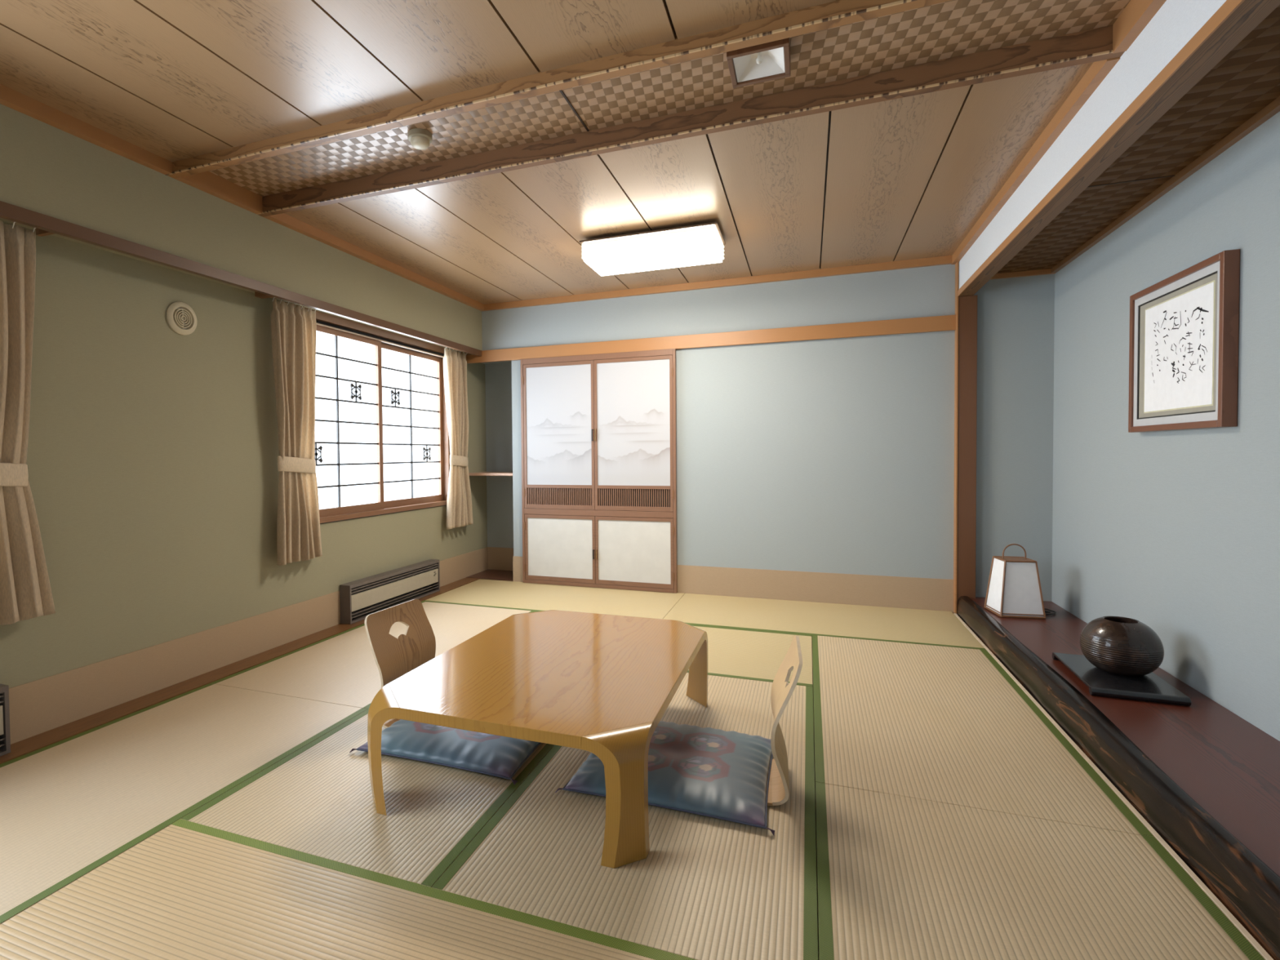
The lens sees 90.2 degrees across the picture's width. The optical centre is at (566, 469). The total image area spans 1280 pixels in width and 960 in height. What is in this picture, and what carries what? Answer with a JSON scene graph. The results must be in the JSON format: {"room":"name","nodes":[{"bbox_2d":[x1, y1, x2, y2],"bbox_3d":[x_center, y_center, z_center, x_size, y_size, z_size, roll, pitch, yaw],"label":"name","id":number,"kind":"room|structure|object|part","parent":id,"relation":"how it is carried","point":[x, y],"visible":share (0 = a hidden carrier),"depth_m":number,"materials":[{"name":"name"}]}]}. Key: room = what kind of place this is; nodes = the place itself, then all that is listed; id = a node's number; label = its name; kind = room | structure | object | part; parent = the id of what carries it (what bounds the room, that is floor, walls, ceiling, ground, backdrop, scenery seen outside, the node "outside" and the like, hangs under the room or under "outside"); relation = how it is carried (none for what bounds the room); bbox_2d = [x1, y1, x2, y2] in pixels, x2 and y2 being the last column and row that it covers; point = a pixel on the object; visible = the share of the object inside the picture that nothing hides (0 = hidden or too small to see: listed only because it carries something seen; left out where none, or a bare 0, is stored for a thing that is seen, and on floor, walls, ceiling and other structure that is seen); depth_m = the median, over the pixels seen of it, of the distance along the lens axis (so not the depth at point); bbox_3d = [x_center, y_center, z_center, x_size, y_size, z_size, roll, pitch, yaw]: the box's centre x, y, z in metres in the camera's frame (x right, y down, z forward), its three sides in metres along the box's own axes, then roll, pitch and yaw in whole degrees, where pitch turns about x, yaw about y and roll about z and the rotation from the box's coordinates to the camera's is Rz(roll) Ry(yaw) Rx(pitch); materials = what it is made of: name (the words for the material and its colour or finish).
{"room":"japanese tatami room","nodes":[
{"label":"japanese tatami room","id":0,"kind":"room"},
{"bbox_2d":[0,103,482,352],"bbox_3d":[-2.030,-1.251,2.747,0.208,0.515,6.550,0,1,21],"label":"wall","id":1,"kind":"structure","parent":0,"point":[46,169],"depth_m":3.06,"materials":[{"name":"paint"}]},
{"bbox_2d":[35,227,54,236],"bbox_3d":[-2.508,-0.939,1.482,0.107,0.032,2.330,0,1,21],"label":"rail","id":2,"kind":"object","parent":1,"relation":"attached to","point":[41,233],"visible":0.06,"depth_m":2.56,"materials":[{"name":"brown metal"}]},
{"bbox_2d":[0,220,55,625],"bbox_3d":[-2.203,-0.180,2.358,0.103,1.569,0.510,0,1,21],"label":"curtain","id":3,"kind":"object","parent":2,"relation":"hanging from","point":[25,590],"visible":1,"depth_m":2.48,"materials":[{"name":"beige fabric"}]},
{"bbox_2d":[0,200,481,356],"bbox_3d":[-1.940,-0.969,2.703,0.032,0.051,6.517,0,1,21],"label":"trim","id":4,"kind":"structure","parent":1,"relation":"attached to","point":[9,211],"depth_m":3.04,"materials":[{"name":"brown wood"}]},
{"bbox_2d":[0,84,484,311],"bbox_3d":[-1.915,-1.402,2.699,0.042,0.092,6.550,0,1,21],"label":"trim","id":5,"kind":"structure","parent":1,"relation":"attached to","point":[208,182],"depth_m":3.09,"materials":[{"name":"brown wood"}]},
{"bbox_2d":[254,291,472,355],"bbox_3d":[-1.293,-1.028,4.667,0.107,0.032,2.350,0,1,21],"label":"rail","id":6,"kind":"object","parent":1,"relation":"attached to","point":[261,295],"visible":0.04,"depth_m":3.59,"materials":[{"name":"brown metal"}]},
{"bbox_2d":[270,297,322,565],"bbox_3d":[-1.627,-0.222,3.870,0.106,1.569,0.381,0,1,21],"label":"curtain","id":7,"kind":"object","parent":6,"relation":"hanging from","point":[293,327],"visible":0.99,"depth_m":3.82,"materials":[{"name":"beige fabric"}]},
{"bbox_2d":[443,346,473,529],"bbox_3d":[-0.954,-0.272,5.636,0.102,1.569,0.444,0,1,21],"label":"curtain","id":8,"kind":"object","parent":6,"relation":"hanging from","point":[459,502],"visible":1,"depth_m":5.58,"materials":[{"name":"beige fabric"}]},
{"bbox_2d":[0,221,487,688],"bbox_3d":[-2.108,-0.249,3.046,0.150,2.730,7.000,0,1,21],"label":"wall","id":9,"kind":"structure","parent":0,"point":[153,452],"depth_m":3.12,"materials":[{"name":"green paint"}]},
{"bbox_2d":[0,684,10,755],"bbox_3d":[-2.364,0.977,2.027,0.085,0.262,0.950,0,1,21],"label":"wall heater","id":10,"kind":"object","parent":9,"relation":"attached to","point":[5,736],"visible":1,"depth_m":2.44,"materials":[{"name":"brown metal"}]},
{"bbox_3d":[-2.337,0.974,2.016,0.018,0.112,0.914,0,1,21],"label":"panel","id":11,"kind":"part","parent":10,"relation":"part of","materials":[{"name":"beige metal"}]},
{"bbox_2d":[165,302,196,335],"bbox_3d":[-1.950,-0.770,3.224,0.018,0.166,0.166,0,1,21],"label":"air vent","id":12,"kind":"object","parent":9,"relation":"in","point":[180,317],"visible":1,"depth_m":3.21,"materials":[{"name":"beige plastic"}]},
{"bbox_2d":[0,577,479,764],"bbox_3d":[-2.032,1.104,2.814,0.144,0.034,6.550,0,1,21],"label":"trim","id":13,"kind":"structure","parent":9,"relation":"attached to","point":[28,745],"depth_m":3.07,"materials":[{"name":"brown wood"}]},
{"bbox_2d":[8,546,488,744],"bbox_3d":[-2.025,0.971,3.043,0.006,0.228,6.990,0,1,21],"label":"baseboard","id":14,"kind":"structure","parent":9,"relation":"attached to","point":[39,706],"depth_m":3.14,"materials":[{"name":"brown wood"}]},
{"bbox_2d":[284,302,449,523],"bbox_3d":[-1.436,-0.367,4.767,0.158,1.392,1.940,0,1,21],"label":"window","id":15,"kind":"structure","parent":9,"relation":"in","point":[328,324],"depth_m":4.77,"materials":[{"name":"brown wood"}]},
{"bbox_3d":[-1.562,-0.322,4.337,0.026,1.258,0.945,0,1,21],"label":"sash","id":16,"kind":"part","parent":15,"relation":"part of","materials":[{"name":"white paper"}]},
{"bbox_3d":[-1.270,-0.346,5.194,0.026,1.258,0.925,0,1,21],"label":"sash","id":17,"kind":"part","parent":15,"relation":"part of","materials":[{"name":"white paper"}]},
{"bbox_2d":[339,559,439,624],"bbox_3d":[-1.300,0.898,4.817,0.085,0.262,1.115,0,1,21],"label":"wall heater","id":18,"kind":"object","parent":9,"relation":"attached to","point":[360,598],"visible":1,"depth_m":4.69,"materials":[{"name":"brown metal"}]},
{"bbox_3d":[-1.272,0.895,4.806,0.018,0.112,1.079,0,1,21],"label":"panel","id":19,"kind":"part","parent":18,"relation":"part of","materials":[{"name":"beige metal"}]},
{"bbox_2d":[480,360,513,547],"bbox_3d":[-0.590,-0.089,6.111,0.800,2.230,0.400,0,1,21],"label":"wall","id":20,"kind":"structure","parent":0,"point":[498,375],"depth_m":6.23,"materials":[{"name":"paint"}]},
{"bbox_2d":[468,471,512,475],"bbox_3d":[-0.636,0.036,5.992,0.498,0.024,0.428,0,1,21],"label":"shelf","id":21,"kind":"object","parent":20,"relation":"attached to","point":[479,473],"visible":0.56,"depth_m":5.80,"materials":[{"name":"brown wood"}]},
{"bbox_2d":[0,0,1130,304],"bbox_3d":[-0.178,-1.442,2.035,3.762,0.066,6.550,0,1,21],"label":"ceiling","id":22,"kind":"structure","parent":0,"point":[909,177],"depth_m":2.57,"materials":[{"name":"brown wood"}]},
{"bbox_2d":[407,128,432,150],"bbox_3d":[-0.635,-1.430,2.756,0.104,0.056,0.104,0,1,21],"label":"smoke detector","id":23,"kind":"object","parent":22,"relation":"attached to","point":[420,139],"visible":1,"depth_m":2.72,"materials":[{"name":"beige plastic"}]},
{"bbox_2d":[559,89,589,131],"bbox_3d":[0.011,-1.458,2.514,0.008,0.005,0.480,0,1,21],"label":"trim","id":24,"kind":"structure","parent":22,"relation":"attached to","point":[560,91],"depth_m":2.57,"materials":[{"name":"brown wood"}]},
{"bbox_2d":[579,222,725,275],"bbox_3d":[0.551,-1.391,4.012,0.848,0.146,0.404,0,1,21],"label":"ceiling lamp","id":25,"kind":"object","parent":22,"relation":"attached to","point":[702,243],"visible":1,"depth_m":3.89,"materials":[{"name":"white plastic"}]},
{"bbox_3d":[0.550,-1.448,4.011,0.848,0.032,0.404,0,1,21],"label":"mounting plate","id":26,"kind":"part","parent":25,"relation":"part of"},
{"bbox_2d":[726,37,790,88],"bbox_3d":[0.671,-1.429,2.204,0.200,0.056,0.200,0,1,21],"label":"spotlight","id":27,"kind":"object","parent":22,"relation":"attached to","point":[765,62],"visible":0.77,"depth_m":2.23,"materials":[{"name":"white metal"}]},
{"bbox_3d":[0.671,-1.432,2.204,0.022,0.038,0.022,0,1,21],"label":"bulb","id":28,"kind":"part","parent":27,"relation":"part of","materials":[{"name":"white glass"}]},
{"bbox_2d":[481,264,1054,601],"bbox_3d":[1.187,-0.332,5.132,4.819,2.730,0.150,0,1,21],"label":"wall","id":29,"kind":"structure","parent":0,"point":[828,455],"depth_m":4.72,"materials":[{"name":"blue paint"}]},
{"bbox_2d":[466,568,513,581],"bbox_3d":[-0.627,1.011,6.014,0.488,0.036,0.434,0,1,21],"label":"floor","id":30,"kind":"structure","parent":29,"relation":"attached to","point":[496,575],"depth_m":5.99,"materials":[{"name":"brown wood"}]},
{"bbox_2d":[520,348,677,593],"bbox_3d":[0.251,0.012,5.392,1.375,1.983,0.050,0,1,21],"label":"closet","id":31,"kind":"object","parent":29,"relation":"attached to","point":[598,432],"visible":1,"depth_m":5.37,"materials":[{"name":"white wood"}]},
{"bbox_3d":[-0.068,-0.384,5.499,0.607,1.029,0.001,0,1,21],"label":"painted panel","id":32,"kind":"part","parent":31,"relation":"part of","materials":[{"name":"white paper"}]},
{"bbox_3d":[-0.065,-0.294,5.506,0.654,1.269,0.025,0,1,21],"label":"door","id":33,"kind":"part","parent":31,"relation":"part of","materials":[{"name":"white paper"}]},
{"bbox_3d":[-0.055,0.680,5.533,0.606,0.512,0.016,0,1,21],"label":"paper panel","id":34,"kind":"part","parent":31,"relation":"part of","materials":[{"name":"beige paper"}]},
{"bbox_3d":[-0.056,0.683,5.530,0.654,0.578,0.025,0,1,21],"label":"door","id":35,"kind":"part","parent":31,"relation":"part of","materials":[{"name":"white paper"}]},
{"bbox_3d":[0.556,-0.295,5.269,0.670,1.269,0.025,0,1,21],"label":"door","id":36,"kind":"part","parent":31,"relation":"part of","materials":[{"name":"white paper"}]},
{"bbox_3d":[0.553,-0.385,5.262,0.622,1.029,0.001,0,1,21],"label":"painted panel","id":37,"kind":"part","parent":31,"relation":"part of","materials":[{"name":"white paper"}]},
{"bbox_3d":[0.566,0.682,5.293,0.670,0.578,0.025,0,1,21],"label":"door","id":38,"kind":"part","parent":31,"relation":"part of","materials":[{"name":"white paper"}]},
{"bbox_3d":[0.566,0.679,5.296,0.622,0.512,0.016,0,1,21],"label":"paper panel","id":39,"kind":"part","parent":31,"relation":"part of","materials":[{"name":"beige paper"}]},
{"bbox_2d":[461,315,955,364],"bbox_3d":[0.880,-1.029,5.132,3.946,0.104,0.032,0,1,21],"label":"trim","id":40,"kind":"structure","parent":29,"relation":"attached to","point":[946,322],"depth_m":4.95,"materials":[{"name":"brown wood"}]},
{"bbox_2d":[484,255,952,311],"bbox_3d":[0.980,-1.470,5.082,3.670,0.056,0.032,0,1,21],"label":"trim","id":41,"kind":"structure","parent":29,"relation":"attached to","point":[940,260],"depth_m":4.94,"materials":[{"name":"brown wood"}]},
{"bbox_2d":[487,546,954,613],"bbox_3d":[0.986,0.900,5.396,3.943,0.258,0.446,0,1,21],"label":"baseboard","id":42,"kind":"structure","parent":29,"relation":"attached to","point":[897,592],"depth_m":4.83,"materials":[{"name":"beige wood"}]},
{"bbox_2d":[956,294,977,605],"bbox_3d":[2.785,-0.097,4.417,0.115,2.205,0.060,0,1,21],"label":"trim","id":43,"kind":"structure","parent":29,"relation":"attached to","point":[967,305],"depth_m":4.39,"materials":[{"name":"brown wood"}]},
{"bbox_2d":[990,268,1055,279],"bbox_3d":[3.033,-1.328,4.306,0.479,0.038,0.025,0,1,21],"label":"trim","id":44,"kind":"structure","parent":29,"relation":"attached to","point":[1040,272],"depth_m":4.28,"materials":[{"name":"brown wood"}]},
{"bbox_2d":[953,613,1273,959],"bbox_3d":[1.565,1.104,1.409,0.013,0.033,6.490,0,1,21],"label":"trim","id":45,"kind":"structure","parent":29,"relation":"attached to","point":[1238,926],"depth_m":1.90,"materials":[{"name":"brown wood"}]},
{"bbox_2d":[811,639,818,959],"bbox_3d":[0.114,1.158,2.318,5.119,0.090,7.550,0,1,21],"label":"floor","id":46,"kind":"structure","parent":0,"point":[811,639],"depth_m":1.94,"materials":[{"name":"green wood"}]},
{"bbox_2d":[0,683,368,924],"bbox_3d":[-1.683,1.119,2.156,0.971,0.031,1.883,0,1,21],"label":"mat","id":47,"kind":"object","parent":46,"relation":"on","point":[69,806],"visible":0.79,"depth_m":2.29,"materials":[{"name":"beige wicker"}]},
{"bbox_2d":[0,818,696,959],"bbox_3d":[-0.512,1.130,1.228,1.875,0.031,0.947,0,1,21],"label":"mat","id":48,"kind":"object","parent":46,"relation":"on","point":[188,891],"visible":1,"depth_m":1.57,"materials":[{"name":"beige wicker"}]},
{"bbox_2d":[181,708,554,887],"bbox_3d":[-0.456,1.093,2.713,0.922,0.031,1.866,0,1,21],"label":"mat","id":49,"kind":"object","parent":46,"relation":"on","point":[317,800],"visible":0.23,"depth_m":2.06,"materials":[{"name":"beige wicker"}]},
{"bbox_2d":[364,599,435,728],"bbox_3d":[-0.561,0.838,2.707,0.447,0.476,0.392,0,2,24],"label":"chair","id":50,"kind":"object","parent":49,"relation":"on","point":[394,658],"visible":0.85,"depth_m":2.75,"materials":[{"name":"brown wood"}]},
{"bbox_2d":[349,719,540,784],"bbox_3d":[-0.391,1.045,2.600,0.700,0.065,0.637,0,1,21],"label":"floor cushion","id":51,"kind":"object","parent":49,"relation":"on","point":[498,756],"visible":0.42,"depth_m":2.37,"materials":[{"name":"fabric"}]},
{"bbox_2d":[367,609,707,868],"bbox_3d":[-0.004,0.902,2.492,0.935,0.352,1.315,0,1,21],"label":"table","id":52,"kind":"object","parent":49,"relation":"on","point":[602,685],"visible":1,"depth_m":2.12,"materials":[{"name":"brown wood"}]},
{"bbox_3d":[-0.604,0.918,2.077,0.080,0.352,0.236,-1,2,-24],"label":"leg","id":53,"kind":"part","parent":52,"relation":"part of","materials":[{"name":"brown wood"}]},
{"bbox_3d":[-0.175,0.887,3.202,0.236,0.352,0.080,-1,2,-24],"label":"leg","id":54,"kind":"part","parent":52,"relation":"part of","materials":[{"name":"brown wood"}]},
{"bbox_3d":[0.167,0.918,1.783,0.236,0.352,0.080,-1,2,-24],"label":"leg","id":55,"kind":"part","parent":52,"relation":"part of","materials":[{"name":"brown wood"}]},
{"bbox_3d":[0.596,0.886,2.908,0.080,0.352,0.236,-1,2,-24],"label":"leg","id":56,"kind":"part","parent":52,"relation":"part of","materials":[{"name":"brown wood"}]},
{"bbox_2d":[210,601,535,708],"bbox_3d":[-1.012,1.069,3.917,0.971,0.031,1.883,0,1,21],"label":"mat","id":57,"kind":"object","parent":46,"relation":"on","point":[341,668],"visible":0.57,"depth_m":3.50,"materials":[{"name":"beige wicker"}]},
{"bbox_2d":[422,578,684,618],"bbox_3d":[-0.080,1.032,5.071,1.889,0.031,0.936,0,1,21],"label":"mat","id":58,"kind":"object","parent":46,"relation":"on","point":[505,594],"visible":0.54,"depth_m":5.01,"materials":[{"name":"beige wicker"}]},
{"bbox_2d":[431,672,817,959],"bbox_3d":[0.421,1.093,2.379,0.951,0.031,1.866,0,1,21],"label":"mat","id":59,"kind":"object","parent":46,"relation":"on","point":[705,887],"visible":0.52,"depth_m":1.76,"materials":[{"name":"beige wicker"}]},
{"bbox_2d":[555,720,774,835],"bbox_3d":[0.403,1.045,2.298,0.700,0.065,0.637,0,1,21],"label":"floor cushion","id":60,"kind":"object","parent":59,"relation":"on","point":[707,771],"visible":0.65,"depth_m":2.14,"materials":[{"name":"fabric"}]},
{"bbox_2d":[767,635,803,806],"bbox_3d":[0.581,0.840,2.212,0.447,0.476,0.392,0,1,18],"label":"chair","id":61,"kind":"object","parent":59,"relation":"on","point":[782,691],"visible":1,"depth_m":2.11,"materials":[{"name":"brown wood"}]},
{"bbox_3d":[0.540,1.072,2.232,0.357,0.012,0.350,0,1,18],"label":"seat","id":62,"kind":"part","parent":61,"relation":"part of","materials":[{"name":"brown wood"}]},
{"bbox_2d":[534,611,813,686],"bbox_3d":[0.489,1.056,3.852,1.875,0.031,0.933,0,1,21],"label":"mat","id":63,"kind":"object","parent":46,"relation":"on","point":[732,652],"visible":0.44,"depth_m":3.61,"materials":[{"name":"beige wicker"}]},
{"bbox_2d":[662,593,985,649],"bbox_3d":[1.686,1.031,4.398,1.886,0.031,0.936,0,1,21],"label":"mat","id":64,"kind":"object","parent":46,"relation":"on","point":[904,625],"visible":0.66,"depth_m":4.32,"materials":[{"name":"beige wicker"}]},
{"bbox_2d":[812,635,1154,836],"bbox_3d":[1.631,1.068,2.909,0.927,0.031,1.883,0,1,21],"label":"mat","id":65,"kind":"object","parent":46,"relation":"on","point":[948,725],"visible":0.84,"depth_m":2.52,"materials":[{"name":"beige wicker"}]},
{"bbox_2d":[815,782,1264,959],"bbox_3d":[0.959,1.118,1.148,0.927,0.031,1.883,0,1,21],"label":"mat","id":66,"kind":"object","parent":46,"relation":"on","point":[900,877],"visible":1,"depth_m":1.64,"materials":[{"name":"beige wicker"}]},
{"bbox_2d":[956,595,1279,959],"bbox_3d":[1.852,1.040,1.335,0.568,0.156,6.539,0,1,21],"label":"platform","id":67,"kind":"object","parent":46,"relation":"on","point":[1206,779],"visible":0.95,"depth_m":2.11,"materials":[{"name":"brown wood"}]},
{"bbox_2d":[983,543,1056,619],"bbox_3d":[2.871,0.682,3.960,0.379,0.441,0.250,0,1,13],"label":"paper lantern","id":68,"kind":"object","parent":67,"relation":"on","point":[1014,590],"visible":1,"depth_m":3.89,"materials":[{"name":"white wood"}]},
{"bbox_3d":[2.807,0.561,3.971,0.161,0.006,0.161,0,1,13],"label":"panel","id":69,"kind":"part","parent":68,"relation":"part of","materials":[{"name":"brown wood"}]},
{"bbox_3d":[2.807,0.514,3.970,0.132,0.104,0.008,0,1,13],"label":"hoop handle","id":70,"kind":"part","parent":68,"relation":"part of","materials":[{"name":"brown wood"}]},
{"bbox_3d":[2.809,0.727,3.976,0.227,0.327,0.227,0,1,13],"label":"lamp shade","id":71,"kind":"part","parent":68,"relation":"part of","materials":[{"name":"white paper"}]},
{"bbox_3d":[3.009,0.889,3.991,0.139,0.017,0.128,-1,2,-31],"label":"cord","id":72,"kind":"part","parent":68,"relation":"part of","materials":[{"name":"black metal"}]},
{"bbox_2d":[1052,652,1191,706],"bbox_3d":[2.430,0.916,2.812,0.316,0.034,0.524,0,2,23],"label":"tray","id":73,"kind":"object","parent":67,"relation":"on","point":[1151,687],"visible":0.7,"depth_m":2.66,"materials":[{"name":"black paint"}]},
{"bbox_2d":[1080,616,1164,676],"bbox_3d":[2.475,0.782,2.830,0.284,0.230,0.284,0,1,21],"label":"vase","id":74,"kind":"object","parent":73,"relation":"on","point":[1115,645],"visible":1,"depth_m":2.74,"materials":[{"name":"brown ceramic"}]},
{"bbox_2d":[958,0,1226,289],"bbox_3d":[1.601,-1.327,1.359,0.076,0.365,6.550,0,1,21],"label":"wall alcove header","id":75,"kind":"structure","parent":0,"point":[1176,22],"depth_m":2.24,"materials":[{"name":"white paint"}]},
{"bbox_2d":[165,0,951,178],"bbox_3d":[-0.085,-1.419,2.278,3.762,0.113,0.043,0,1,21],"label":"trim","id":76,"kind":"structure","parent":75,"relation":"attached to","point":[837,7],"depth_m":2.22,"materials":[{"name":"brown wood"}]},
{"bbox_2d":[256,25,1124,217],"bbox_3d":[0.099,-1.432,2.760,3.762,0.113,0.043,0,1,21],"label":"trim","id":77,"kind":"structure","parent":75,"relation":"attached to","point":[1097,40],"depth_m":2.52,"materials":[{"name":"brown wood"}]},
{"bbox_2d":[953,262,958,613],"bbox_3d":[2.725,-0.218,4.433,0.008,2.448,0.065,0,1,21],"label":"trim","id":78,"kind":"structure","parent":75,"relation":"attached to","point":[956,362],"depth_m":4.43,"materials":[{"name":"brown wood"}]},
{"bbox_2d":[951,0,1166,264],"bbox_3d":[1.548,-1.401,1.377,0.036,0.097,6.550,0,1,21],"label":"trim","id":79,"kind":"structure","parent":75,"relation":"attached to","point":[1137,14],"depth_m":2.42,"materials":[{"name":"brown wood"}]},
{"bbox_2d":[957,0,1279,296],"bbox_3d":[1.606,-1.134,1.363,0.090,0.040,6.550,0,1,21],"label":"trim","id":80,"kind":"structure","parent":75,"relation":"attached to","point":[1251,13],"depth_m":2.01,"materials":[{"name":"brown wood"}]},
{"bbox_2d":[1087,175,1174,187],"bbox_3d":[2.474,-1.299,2.878,0.451,0.003,0.008,0,1,21],"label":"trim","id":81,"kind":"structure","parent":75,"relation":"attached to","point":[1168,175],"depth_m":2.85,"materials":[{"name":"brown wood"}]},
{"bbox_2d":[996,4,1279,273],"bbox_3d":[1.866,-1.282,1.260,0.489,0.055,6.550,0,1,21],"label":"ceiling","id":82,"kind":"structure","parent":0,"point":[1246,79],"depth_m":2.49,"materials":[{"name":"brown wood"}]},
{"bbox_2d":[1051,111,1279,741],"bbox_3d":[2.174,-0.245,1.171,0.150,2.730,6.550,0,1,21],"label":"wall","id":83,"kind":"structure","parent":0,"point":[1176,533],"depth_m":2.78,"materials":[{"name":"blue paint"}]},
{"bbox_2d":[1051,96,1279,273],"bbox_3d":[2.077,-1.242,1.167,0.028,0.038,6.525,0,1,21],"label":"trim","id":84,"kind":"structure","parent":83,"relation":"attached to","point":[1272,108],"depth_m":2.74,"materials":[{"name":"brown wood"}]},
{"bbox_2d":[1128,248,1239,432],"bbox_3d":[2.683,-0.514,2.787,0.048,0.676,0.765,0,1,21],"label":"calligraphy","id":85,"kind":"object","parent":83,"relation":"attached to","point":[1184,326],"visible":1,"depth_m":2.68,"materials":[{"name":"white paper"},{"name":"brown wood"}]}
]}

